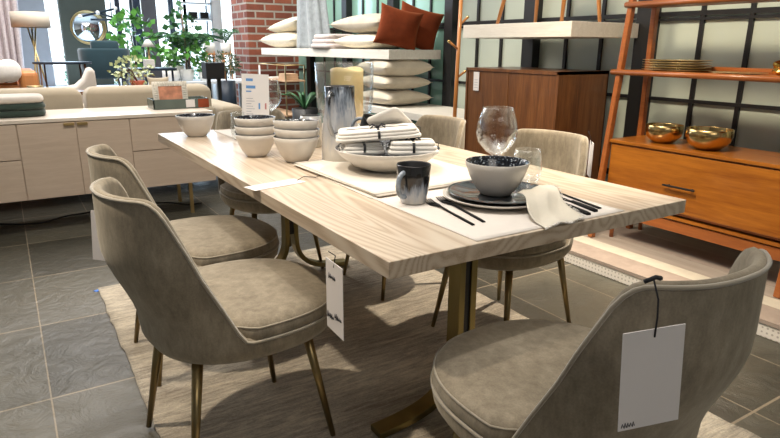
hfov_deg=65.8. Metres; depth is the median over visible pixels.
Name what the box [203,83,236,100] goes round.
wall
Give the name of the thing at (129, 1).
window
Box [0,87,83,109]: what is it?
cushion
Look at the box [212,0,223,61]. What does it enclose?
column
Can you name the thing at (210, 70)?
speaker
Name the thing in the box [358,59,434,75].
cushion
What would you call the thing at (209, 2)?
storage shelf
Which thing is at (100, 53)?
armchair
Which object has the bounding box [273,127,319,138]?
bowl
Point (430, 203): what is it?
fork
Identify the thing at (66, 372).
floor
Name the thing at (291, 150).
bowl
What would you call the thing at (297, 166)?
placemat
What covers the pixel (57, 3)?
window
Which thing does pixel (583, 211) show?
knife
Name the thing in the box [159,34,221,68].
fan palm
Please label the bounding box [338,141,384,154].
bundle
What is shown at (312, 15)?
throw
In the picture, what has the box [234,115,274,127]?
bowl
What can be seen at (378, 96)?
cushion
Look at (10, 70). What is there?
fluffy pillow
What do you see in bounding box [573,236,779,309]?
trim
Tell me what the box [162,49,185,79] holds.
potted plant
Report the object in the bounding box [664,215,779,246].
shelf
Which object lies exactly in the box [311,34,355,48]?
folded blanket
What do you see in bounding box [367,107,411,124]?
folded napkin
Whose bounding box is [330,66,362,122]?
pillar candle
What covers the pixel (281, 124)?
bowl
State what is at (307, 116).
canister
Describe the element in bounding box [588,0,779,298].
ladder shelf
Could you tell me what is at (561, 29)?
wall shelf
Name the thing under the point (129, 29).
bush
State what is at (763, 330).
platform
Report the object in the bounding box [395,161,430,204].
mug
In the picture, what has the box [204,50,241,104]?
potted plant
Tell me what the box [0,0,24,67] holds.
lace curtain
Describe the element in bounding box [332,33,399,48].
cushion
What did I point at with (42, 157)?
sideboard
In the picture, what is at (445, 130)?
dining chair
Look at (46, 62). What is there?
console table
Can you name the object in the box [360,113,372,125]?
cup
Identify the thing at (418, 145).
bundle
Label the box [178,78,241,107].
table
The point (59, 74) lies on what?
ground
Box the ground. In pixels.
[53,65,235,85]
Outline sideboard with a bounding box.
[0,106,215,212]
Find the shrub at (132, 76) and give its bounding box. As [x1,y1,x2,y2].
[107,55,154,84]
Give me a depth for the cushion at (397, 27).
5.43 m
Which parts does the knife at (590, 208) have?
handle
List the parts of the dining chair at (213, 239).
leg, leg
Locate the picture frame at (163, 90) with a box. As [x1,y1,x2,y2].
[151,81,187,99]
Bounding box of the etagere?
[259,63,305,118]
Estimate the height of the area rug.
0.013 m
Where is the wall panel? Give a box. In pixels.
[57,0,114,84]
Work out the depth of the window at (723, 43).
3.89 m
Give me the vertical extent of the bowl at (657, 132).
0.101 m
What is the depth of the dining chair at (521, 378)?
1.05 m
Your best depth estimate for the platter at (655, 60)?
3.25 m
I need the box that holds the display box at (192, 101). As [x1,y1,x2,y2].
[147,96,208,109]
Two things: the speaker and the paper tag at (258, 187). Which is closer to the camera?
the paper tag at (258, 187)
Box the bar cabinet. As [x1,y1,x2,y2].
[464,67,608,179]
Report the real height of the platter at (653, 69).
0.011 m
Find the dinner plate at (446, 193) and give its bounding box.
[443,187,526,208]
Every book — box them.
[143,59,154,61]
[143,62,154,64]
[278,77,298,79]
[279,73,297,75]
[279,75,297,77]
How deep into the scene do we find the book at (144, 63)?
6.63 m
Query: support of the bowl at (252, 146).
on the dining table at (390, 241)
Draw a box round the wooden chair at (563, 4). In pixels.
[496,0,600,23]
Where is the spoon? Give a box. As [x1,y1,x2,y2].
[560,192,601,208]
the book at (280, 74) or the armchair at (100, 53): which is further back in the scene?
the armchair at (100, 53)
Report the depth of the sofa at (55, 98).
4.73 m
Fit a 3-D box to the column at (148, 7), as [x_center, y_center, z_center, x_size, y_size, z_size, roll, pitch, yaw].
[-4.658,-3.889,11.666,0.240,3.400,0.170,-9,19,-31]
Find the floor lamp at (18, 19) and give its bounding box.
[9,11,50,86]
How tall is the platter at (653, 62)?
0.011 m
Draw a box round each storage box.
[187,12,197,18]
[198,12,208,18]
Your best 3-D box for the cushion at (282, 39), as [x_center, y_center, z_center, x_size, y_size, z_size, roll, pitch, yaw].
[-1.248,-2.280,7.681,0.500,0.230,0.950,-11,19,-34]
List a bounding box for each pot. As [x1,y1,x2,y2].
[130,80,144,84]
[292,107,317,118]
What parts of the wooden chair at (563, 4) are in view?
leg, leg, leg, leg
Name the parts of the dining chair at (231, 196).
leg, leg, leg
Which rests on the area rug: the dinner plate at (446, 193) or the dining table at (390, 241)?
the dining table at (390, 241)
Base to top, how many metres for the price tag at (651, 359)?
0.226 m
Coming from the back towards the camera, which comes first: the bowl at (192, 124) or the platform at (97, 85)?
the platform at (97, 85)
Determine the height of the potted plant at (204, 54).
0.344 m
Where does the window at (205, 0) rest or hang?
in the wall
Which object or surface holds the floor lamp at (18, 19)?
on the floor
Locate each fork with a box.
[426,198,474,225]
[436,196,485,222]
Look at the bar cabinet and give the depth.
3.96 m
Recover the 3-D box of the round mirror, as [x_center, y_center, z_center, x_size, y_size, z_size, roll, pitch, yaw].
[-5.521,-3.505,11.031,0.606,0.606,0.016,-9,19,-31]
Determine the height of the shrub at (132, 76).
0.323 m
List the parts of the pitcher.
handle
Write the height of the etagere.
0.985 m
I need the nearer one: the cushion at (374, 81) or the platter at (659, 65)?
the platter at (659, 65)
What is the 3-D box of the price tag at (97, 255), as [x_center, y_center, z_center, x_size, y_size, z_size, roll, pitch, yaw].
[-0.932,0.026,1.972,0.103,0.246,0.053,-6,17,-21]
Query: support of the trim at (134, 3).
attached to the wall
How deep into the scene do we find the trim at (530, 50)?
4.74 m
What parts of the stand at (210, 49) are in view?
pot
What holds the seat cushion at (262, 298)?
on the dining chair at (235, 311)
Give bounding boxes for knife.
[562,197,597,211]
[566,203,590,214]
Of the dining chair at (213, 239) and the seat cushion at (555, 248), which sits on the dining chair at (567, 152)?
the seat cushion at (555, 248)
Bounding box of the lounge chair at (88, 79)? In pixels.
[64,67,96,102]
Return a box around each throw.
[0,93,43,103]
[0,101,45,110]
[0,108,45,117]
[297,0,330,48]
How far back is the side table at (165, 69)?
6.64 m
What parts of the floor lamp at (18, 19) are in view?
lamp shade, leg, leg, leg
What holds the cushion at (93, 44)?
on the armchair at (100, 53)
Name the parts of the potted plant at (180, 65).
pot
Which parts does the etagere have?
post, frame, post, post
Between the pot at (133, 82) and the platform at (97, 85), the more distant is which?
the platform at (97, 85)
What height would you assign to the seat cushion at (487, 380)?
0.061 m
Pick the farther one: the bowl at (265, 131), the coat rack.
the coat rack
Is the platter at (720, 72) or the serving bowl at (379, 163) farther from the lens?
the platter at (720, 72)
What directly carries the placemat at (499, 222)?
on the dining table at (390, 241)
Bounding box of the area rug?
[98,245,760,437]
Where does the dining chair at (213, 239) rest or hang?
on the area rug
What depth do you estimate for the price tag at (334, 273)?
1.50 m
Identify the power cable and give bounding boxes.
[0,202,201,224]
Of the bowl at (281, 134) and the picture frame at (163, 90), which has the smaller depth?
the bowl at (281, 134)
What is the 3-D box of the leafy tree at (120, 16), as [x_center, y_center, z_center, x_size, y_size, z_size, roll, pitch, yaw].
[-3.845,-2.529,9.063,0.786,1.266,0.674,-9,19,-31]
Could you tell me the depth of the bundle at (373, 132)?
2.08 m
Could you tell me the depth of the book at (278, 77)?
7.15 m
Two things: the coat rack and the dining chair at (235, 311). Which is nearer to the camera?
the dining chair at (235, 311)
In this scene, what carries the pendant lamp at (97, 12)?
hanging from the ceiling
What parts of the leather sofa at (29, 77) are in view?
seat, armrest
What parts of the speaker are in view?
leg, leg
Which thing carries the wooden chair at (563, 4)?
on the wall shelf at (561, 29)
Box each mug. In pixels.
[351,113,372,126]
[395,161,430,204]
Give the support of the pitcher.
on the dining table at (390, 241)
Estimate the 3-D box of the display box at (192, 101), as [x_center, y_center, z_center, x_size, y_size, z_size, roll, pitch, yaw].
[-1.599,-0.878,4.549,0.400,0.070,0.224,-9,19,-31]
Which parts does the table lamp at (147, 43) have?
lamp shade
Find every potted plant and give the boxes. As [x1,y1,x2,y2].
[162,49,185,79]
[162,61,179,80]
[196,53,207,80]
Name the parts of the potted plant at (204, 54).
pot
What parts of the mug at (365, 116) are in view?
handle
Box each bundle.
[334,123,420,142]
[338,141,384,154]
[386,137,438,155]
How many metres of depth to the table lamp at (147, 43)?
6.59 m
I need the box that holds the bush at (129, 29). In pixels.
[63,21,203,83]
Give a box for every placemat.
[213,129,235,139]
[293,164,451,196]
[295,159,471,194]
[297,166,444,196]
[302,168,446,198]
[372,189,623,241]
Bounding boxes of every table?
[32,61,91,86]
[117,67,176,84]
[158,123,685,437]
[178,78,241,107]
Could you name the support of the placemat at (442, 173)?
on the placemat at (298, 165)
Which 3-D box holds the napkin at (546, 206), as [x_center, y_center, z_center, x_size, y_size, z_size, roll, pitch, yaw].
[0.435,-0.042,1.663,0.158,0.046,0.361,-1,16,-6]
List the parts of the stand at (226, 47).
pot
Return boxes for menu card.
[241,73,268,114]
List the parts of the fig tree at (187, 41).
pot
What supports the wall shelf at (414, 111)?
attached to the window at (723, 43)
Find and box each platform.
[49,85,121,86]
[564,253,779,342]
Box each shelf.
[176,0,217,99]
[261,48,440,59]
[363,100,464,120]
[463,21,638,38]
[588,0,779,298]
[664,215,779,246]
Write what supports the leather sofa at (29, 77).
on the floor
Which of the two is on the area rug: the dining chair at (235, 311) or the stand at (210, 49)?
the dining chair at (235, 311)
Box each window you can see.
[17,0,55,86]
[57,3,68,85]
[114,0,125,84]
[117,0,136,79]
[155,0,173,66]
[170,0,190,68]
[205,0,210,61]
[298,0,779,244]
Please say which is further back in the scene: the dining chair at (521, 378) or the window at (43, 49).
the window at (43, 49)
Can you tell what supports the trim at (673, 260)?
on the platform at (763, 330)
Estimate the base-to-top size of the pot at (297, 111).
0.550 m
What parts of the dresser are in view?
leg, leg, handle, rail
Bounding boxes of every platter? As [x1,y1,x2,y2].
[642,61,709,64]
[642,66,710,69]
[642,68,710,71]
[643,59,712,61]
[644,64,711,66]
[708,71,768,74]
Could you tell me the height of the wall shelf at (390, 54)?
0.084 m
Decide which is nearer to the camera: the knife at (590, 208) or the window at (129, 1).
the knife at (590, 208)
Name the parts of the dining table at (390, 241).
leg, leg, leg, leg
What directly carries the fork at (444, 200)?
on the placemat at (499, 222)
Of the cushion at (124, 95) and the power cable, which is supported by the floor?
the power cable
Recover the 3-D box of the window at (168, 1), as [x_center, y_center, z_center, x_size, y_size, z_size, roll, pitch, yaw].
[-4.493,-3.922,11.931,0.320,2.480,0.080,-9,19,-31]
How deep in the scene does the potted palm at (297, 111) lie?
6.49 m
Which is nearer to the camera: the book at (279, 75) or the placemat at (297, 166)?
the placemat at (297, 166)
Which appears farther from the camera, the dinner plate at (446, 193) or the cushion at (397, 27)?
the cushion at (397, 27)
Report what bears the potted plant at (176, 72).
on the table at (237, 80)
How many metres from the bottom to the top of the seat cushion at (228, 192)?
0.061 m
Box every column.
[140,0,162,77]
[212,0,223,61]
[231,0,299,118]
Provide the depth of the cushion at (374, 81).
5.59 m
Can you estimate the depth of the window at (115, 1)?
11.43 m
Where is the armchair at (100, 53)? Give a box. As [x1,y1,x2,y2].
[77,41,129,85]
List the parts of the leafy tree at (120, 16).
pot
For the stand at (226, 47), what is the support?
on the table at (237, 80)
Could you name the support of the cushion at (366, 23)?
on the cushion at (358, 41)
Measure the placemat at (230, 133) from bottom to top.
0.003 m
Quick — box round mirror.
[70,10,106,44]
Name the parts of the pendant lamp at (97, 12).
arm, arm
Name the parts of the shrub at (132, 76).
stem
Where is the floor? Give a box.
[0,176,779,437]
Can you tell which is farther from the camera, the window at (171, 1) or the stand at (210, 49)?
the window at (171, 1)
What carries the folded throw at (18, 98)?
on the folded throw at (40, 105)
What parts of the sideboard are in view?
drawer, drawer, door, handle, door, drawer, drawer, leg, leg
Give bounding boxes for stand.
[204,38,215,61]
[209,28,238,78]
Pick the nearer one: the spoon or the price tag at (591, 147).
the spoon
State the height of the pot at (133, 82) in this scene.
0.080 m
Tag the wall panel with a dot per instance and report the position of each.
(67, 9)
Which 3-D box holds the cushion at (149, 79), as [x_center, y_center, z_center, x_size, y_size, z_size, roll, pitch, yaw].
[-2.027,-1.155,5.297,0.190,0.185,0.079,-12,20,-37]
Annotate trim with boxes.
[131,0,147,84]
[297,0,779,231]
[306,0,779,247]
[568,240,779,329]
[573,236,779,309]
[583,232,779,299]
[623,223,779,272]
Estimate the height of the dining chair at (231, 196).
0.840 m
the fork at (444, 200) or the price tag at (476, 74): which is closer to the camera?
the fork at (444, 200)
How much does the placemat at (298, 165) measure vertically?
0.003 m
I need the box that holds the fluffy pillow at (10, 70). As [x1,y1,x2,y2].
[0,59,21,82]
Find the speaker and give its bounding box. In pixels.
[201,62,224,100]
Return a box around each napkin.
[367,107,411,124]
[517,184,584,229]
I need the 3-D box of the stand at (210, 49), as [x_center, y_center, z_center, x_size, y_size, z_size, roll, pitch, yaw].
[-2.349,-2.106,7.872,0.150,0.548,0.150,-9,19,-31]
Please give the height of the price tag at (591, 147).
0.197 m
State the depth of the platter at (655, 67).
3.25 m
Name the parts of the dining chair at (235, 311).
leg, leg, leg, leg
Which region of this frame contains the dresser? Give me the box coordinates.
[608,135,779,260]
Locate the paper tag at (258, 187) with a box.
[244,175,319,190]
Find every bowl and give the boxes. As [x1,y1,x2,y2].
[27,85,42,87]
[175,113,214,136]
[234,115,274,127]
[234,125,273,135]
[235,132,274,156]
[272,119,318,130]
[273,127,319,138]
[273,135,318,162]
[335,140,439,172]
[465,155,529,196]
[645,122,684,143]
[685,126,734,150]
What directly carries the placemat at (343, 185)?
on the dining table at (390, 241)
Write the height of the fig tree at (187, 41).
0.959 m
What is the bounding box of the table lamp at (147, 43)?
[141,39,154,58]
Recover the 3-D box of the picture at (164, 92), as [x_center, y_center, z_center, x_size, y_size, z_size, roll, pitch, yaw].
[-1.651,-0.940,4.530,0.170,0.115,0.006,-9,12,-31]
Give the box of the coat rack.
[447,0,468,116]
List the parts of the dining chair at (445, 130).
leg, leg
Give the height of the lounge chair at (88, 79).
0.984 m
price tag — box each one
[91,210,104,260]
[326,251,343,340]
[473,72,479,90]
[587,131,593,177]
[618,275,685,431]
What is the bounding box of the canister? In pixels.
[300,114,321,147]
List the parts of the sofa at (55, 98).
frame, armrest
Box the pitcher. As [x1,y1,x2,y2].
[322,85,357,161]
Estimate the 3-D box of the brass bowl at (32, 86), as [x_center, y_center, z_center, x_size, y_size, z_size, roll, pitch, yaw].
[-3.151,-1.155,5.351,0.130,0.055,0.130,-9,19,-31]
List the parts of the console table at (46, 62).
leg, leg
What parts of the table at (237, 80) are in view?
leg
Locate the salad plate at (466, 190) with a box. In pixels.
[448,180,537,204]
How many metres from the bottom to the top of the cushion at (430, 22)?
0.493 m
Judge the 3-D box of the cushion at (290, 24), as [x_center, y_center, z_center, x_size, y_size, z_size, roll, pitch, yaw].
[-1.167,-2.414,7.510,0.450,0.198,0.745,-12,20,-36]
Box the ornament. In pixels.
[772,60,779,75]
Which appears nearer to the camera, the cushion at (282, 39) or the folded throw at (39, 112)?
the folded throw at (39, 112)
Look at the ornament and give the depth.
2.81 m
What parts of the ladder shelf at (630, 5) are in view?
post, post, shelf, shelf, post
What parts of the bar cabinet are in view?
door, door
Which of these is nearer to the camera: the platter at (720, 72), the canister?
the canister
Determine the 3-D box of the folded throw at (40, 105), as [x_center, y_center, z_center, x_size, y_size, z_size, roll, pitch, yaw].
[-2.588,-0.730,3.900,0.620,0.045,0.360,-9,19,-31]
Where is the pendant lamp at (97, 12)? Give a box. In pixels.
[78,0,123,21]
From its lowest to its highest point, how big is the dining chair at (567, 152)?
0.840 m
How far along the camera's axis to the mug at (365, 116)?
2.27 m
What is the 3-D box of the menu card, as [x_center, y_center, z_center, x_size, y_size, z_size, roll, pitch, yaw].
[-0.667,-0.563,2.991,0.147,0.309,0.039,-5,17,-17]
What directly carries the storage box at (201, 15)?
on the storage shelf at (209, 2)
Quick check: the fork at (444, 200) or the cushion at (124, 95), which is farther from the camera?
the cushion at (124, 95)
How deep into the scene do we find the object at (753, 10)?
3.75 m
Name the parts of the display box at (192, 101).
amber panel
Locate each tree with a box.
[106,6,161,84]
[152,0,213,80]
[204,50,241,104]
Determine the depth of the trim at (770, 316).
3.20 m
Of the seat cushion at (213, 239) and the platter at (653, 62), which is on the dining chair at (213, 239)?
the seat cushion at (213, 239)
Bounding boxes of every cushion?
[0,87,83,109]
[83,83,211,107]
[90,41,118,47]
[147,76,168,84]
[170,215,277,265]
[197,258,326,339]
[220,182,258,201]
[261,32,296,47]
[268,17,296,32]
[330,13,380,33]
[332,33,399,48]
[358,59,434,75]
[363,74,432,89]
[363,89,433,104]
[373,2,423,49]
[401,1,443,49]
[432,319,591,437]
[495,240,565,255]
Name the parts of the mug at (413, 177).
handle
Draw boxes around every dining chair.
[86,144,278,386]
[90,177,335,437]
[215,109,323,268]
[343,115,465,300]
[430,247,772,437]
[431,129,588,326]
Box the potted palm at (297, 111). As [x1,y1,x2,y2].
[276,91,324,118]
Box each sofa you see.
[0,68,39,87]
[0,83,241,129]
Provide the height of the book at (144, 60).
0.030 m
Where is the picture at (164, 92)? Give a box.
[158,86,182,99]
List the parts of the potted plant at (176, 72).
pot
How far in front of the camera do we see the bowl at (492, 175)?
1.74 m
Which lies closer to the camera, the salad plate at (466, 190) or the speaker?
the salad plate at (466, 190)
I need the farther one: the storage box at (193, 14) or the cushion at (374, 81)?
the storage box at (193, 14)
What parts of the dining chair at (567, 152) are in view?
leg, leg, leg, leg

